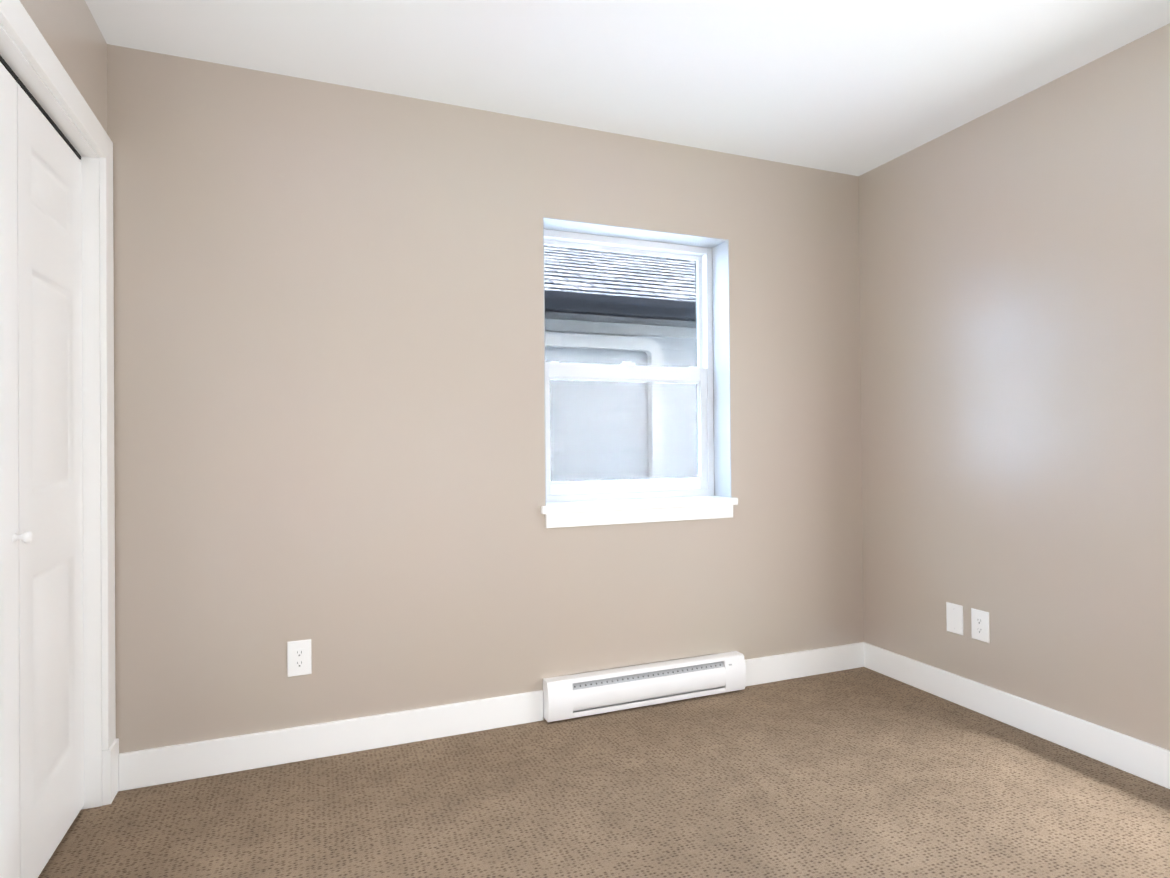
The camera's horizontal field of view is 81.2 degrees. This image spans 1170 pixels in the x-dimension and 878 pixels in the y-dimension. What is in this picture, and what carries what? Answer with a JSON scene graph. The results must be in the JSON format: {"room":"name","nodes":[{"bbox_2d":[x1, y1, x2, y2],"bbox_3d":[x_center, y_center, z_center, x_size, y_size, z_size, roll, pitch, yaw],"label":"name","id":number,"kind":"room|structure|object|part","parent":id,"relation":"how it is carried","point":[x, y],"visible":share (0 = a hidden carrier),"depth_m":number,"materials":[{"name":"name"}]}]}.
{"room":"empty bedroom","nodes":[
{"label":"empty bedroom","id":0,"kind":"room"},
{"bbox_2d":[19,0,106,132],"bbox_3d":[-0.875,-0.091,0.328,0.150,2.440,4.034,0,0,-22],"label":"wall","id":1,"kind":"structure","parent":0,"point":[70,32],"depth_m":1.96,"materials":[{"name":"beige paint"}]},
{"bbox_2d":[0,62,19,877],"bbox_3d":[-1.296,0.128,1.416,0.035,1.993,0.496,0,0,-22],"label":"closet door leaf","id":2,"kind":"structure","parent":1,"relation":"in","point":[9,723],"depth_m":1.60,"materials":[{"name":"white wood"}]},
{"bbox_2d":[0,55,80,159],"bbox_3d":[-1.211,-0.883,1.190,0.031,0.010,2.000,0,0,-22],"label":"door track","id":3,"kind":"object","parent":1,"relation":"attached to","point":[28,93],"visible":0.4,"depth_m":1.79,"materials":[{"name":"black metal"}]},
{"bbox_2d":[17,83,83,877],"bbox_3d":[-1.482,0.132,1.880,0.035,1.993,0.496,0,0,-22],"label":"closet door leaf","id":4,"kind":"structure","parent":1,"relation":"in","point":[50,509],"depth_m":1.85,"materials":[{"name":"white wood"}]},
{"bbox_2d":[0,23,102,809],"bbox_3d":[-1.214,0.114,1.179,0.150,2.045,2.040,0,0,-22],"label":"door frame","id":5,"kind":"structure","parent":1,"relation":"attached to","point":[19,64],"depth_m":2.12,"materials":[{"name":"white wood"}]},
{"bbox_2d":[0,0,118,805],"bbox_3d":[-1.133,0.079,1.211,0.025,2.115,2.198,0,0,-22],"label":"trim","id":6,"kind":"structure","parent":1,"relation":"attached to","point":[21,28],"depth_m":2.14,"materials":[{"name":"white wood"}]},
{"bbox_2d":[107,44,863,752],"bbox_3d":[-0.454,-0.080,2.786,4.259,2.440,0.216,0,0,-22],"label":"wall","id":7,"kind":"structure","parent":0,"point":[329,372],"depth_m":2.58,"materials":[{"name":"beige paint"}]},
{"bbox_2d":[287,639,311,676],"bbox_3d":[-1.017,0.781,2.432,0.079,0.124,0.007,0,0,-22],"label":"outlet","id":8,"kind":"object","parent":7,"relation":"attached to","point":[299,658],"visible":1,"depth_m":2.43,"materials":[{"name":"white plastic"}]},
{"bbox_2d":[118,642,865,790],"bbox_3d":[-0.064,1.077,2.806,3.134,0.120,0.015,0,0,-22],"label":"baseboard","id":9,"kind":"structure","parent":7,"relation":"attached to","point":[171,764],"depth_m":2.50,"materials":[{"name":"white wood"}]},
{"bbox_2d":[543,217,731,505],"bbox_3d":[0.223,-0.320,3.015,0.894,1.180,0.137,0,0,-22],"label":"liner","id":10,"kind":"object","parent":7,"relation":"attached to","point":[721,364],"visible":0.71,"depth_m":3.15,"materials":[{"name":"white paint"}]},
{"bbox_2d":[544,229,713,502],"bbox_3d":[0.183,-0.317,3.114,0.886,1.176,0.075,0,0,-22],"label":"window","id":11,"kind":"structure","parent":10,"relation":"attached to","point":[628,370],"depth_m":3.12,"materials":[{"name":"white plastic"}]},
{"bbox_3d":[0.173,-0.581,3.136,0.786,0.546,0.004,0,0,-22],"label":"glass","id":12,"kind":"part","parent":11,"relation":"part of","materials":[{"name":"clear glass"}]},
{"bbox_3d":[0.173,-0.574,3.136,0.826,0.601,0.028,0,0,-22],"label":"sash","id":13,"kind":"part","parent":11,"relation":"part of","materials":[{"name":"white plastic"}]},
{"bbox_3d":[0.190,-0.039,3.100,0.756,0.460,0.004,0,0,-22],"label":"glass","id":14,"kind":"part","parent":11,"relation":"part of","materials":[{"name":"clear glass"}]},
{"bbox_3d":[0.192,-0.046,3.098,0.826,0.575,0.032,0,0,-22],"label":"sash","id":15,"kind":"part","parent":11,"relation":"part of","materials":[{"name":"white plastic"}]},
{"bbox_2d":[545,505,732,527],"bbox_3d":[0.256,0.331,2.942,0.894,0.058,0.015,0,0,-22],"label":"trim","id":16,"kind":"structure","parent":7,"relation":"attached to","point":[622,517],"depth_m":2.92,"materials":[{"name":"white wood"}]},
{"bbox_2d":[541,496,737,513],"bbox_3d":[0.232,0.286,3.002,0.934,0.032,0.167,0,0,-22],"label":"window sill","id":17,"kind":"structure","parent":7,"relation":"attached to","point":[612,505],"depth_m":2.93,"materials":[{"name":"white wood"}]},
{"bbox_2d":[543,651,745,721],"bbox_3d":[0.274,1.047,2.910,0.930,0.155,0.072,0,0,-22],"label":"heater","id":18,"kind":"object","parent":7,"relation":"attached to","point":[591,693],"visible":1,"depth_m":2.87,"materials":[{"name":"white metal"}]},
{"bbox_2d":[38,667,1169,877],"bbox_3d":[0.344,1.181,0.813,4.259,0.120,4.450,0,0,-22],"label":"floor","id":19,"kind":"structure","parent":0,"point":[862,772],"depth_m":2.10,"materials":[{"name":"carpet"}]},
{"bbox_2d":[85,0,1169,175],"bbox_3d":[0.322,-1.379,0.828,4.259,0.120,4.450,0,0,-22],"label":"ceiling","id":20,"kind":"structure","parent":0,"point":[855,87],"depth_m":2.32,"materials":[{"name":"white paint"}]},
{"bbox_2d":[859,23,1169,749],"bbox_3d":[2.257,-0.112,1.475,0.200,2.440,4.234,0,0,-22],"label":"wall","id":21,"kind":"structure","parent":0,"point":[1014,255],"depth_m":2.59,"materials":[{"name":"beige paint"}]},
{"bbox_2d":[946,602,962,634],"bbox_3d":[1.576,0.766,2.912,0.006,0.124,0.079,0,0,-22],"label":"blank wall plate","id":22,"kind":"object","parent":21,"relation":"attached to","point":[954,616],"visible":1,"depth_m":2.91,"materials":[{"name":"white plastic"}]},
{"bbox_2d":[971,608,989,642],"bbox_3d":[1.620,0.765,2.800,0.007,0.124,0.079,0,0,-22],"label":"outlet","id":23,"kind":"object","parent":21,"relation":"attached to","point":[980,630],"visible":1,"depth_m":2.80,"materials":[{"name":"white plastic"}]},
{"bbox_2d":[864,643,1169,788],"bbox_3d":[2.133,1.050,1.514,0.015,0.120,4.019,0,0,-22],"label":"baseboard","id":24,"kind":"structure","parent":21,"relation":"attached to","point":[1138,758],"depth_m":2.58,"materials":[{"name":"white wood"}]},
{"bbox_3d":[-1.110,0.123,0.952,0.035,1.993,0.496,0,0,-22],"label":"closet door leaf","id":25,"kind":"structure","parent":0,"visible":0},
{"bbox_2d":[12,531,32,542],"bbox_3d":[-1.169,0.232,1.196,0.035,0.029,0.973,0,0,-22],"label":"door knob","id":26,"kind":"object","parent":25,"relation":"attached to","point":[26,537],"depth_m":1.63,"materials":[{"name":"white"}]}
]}

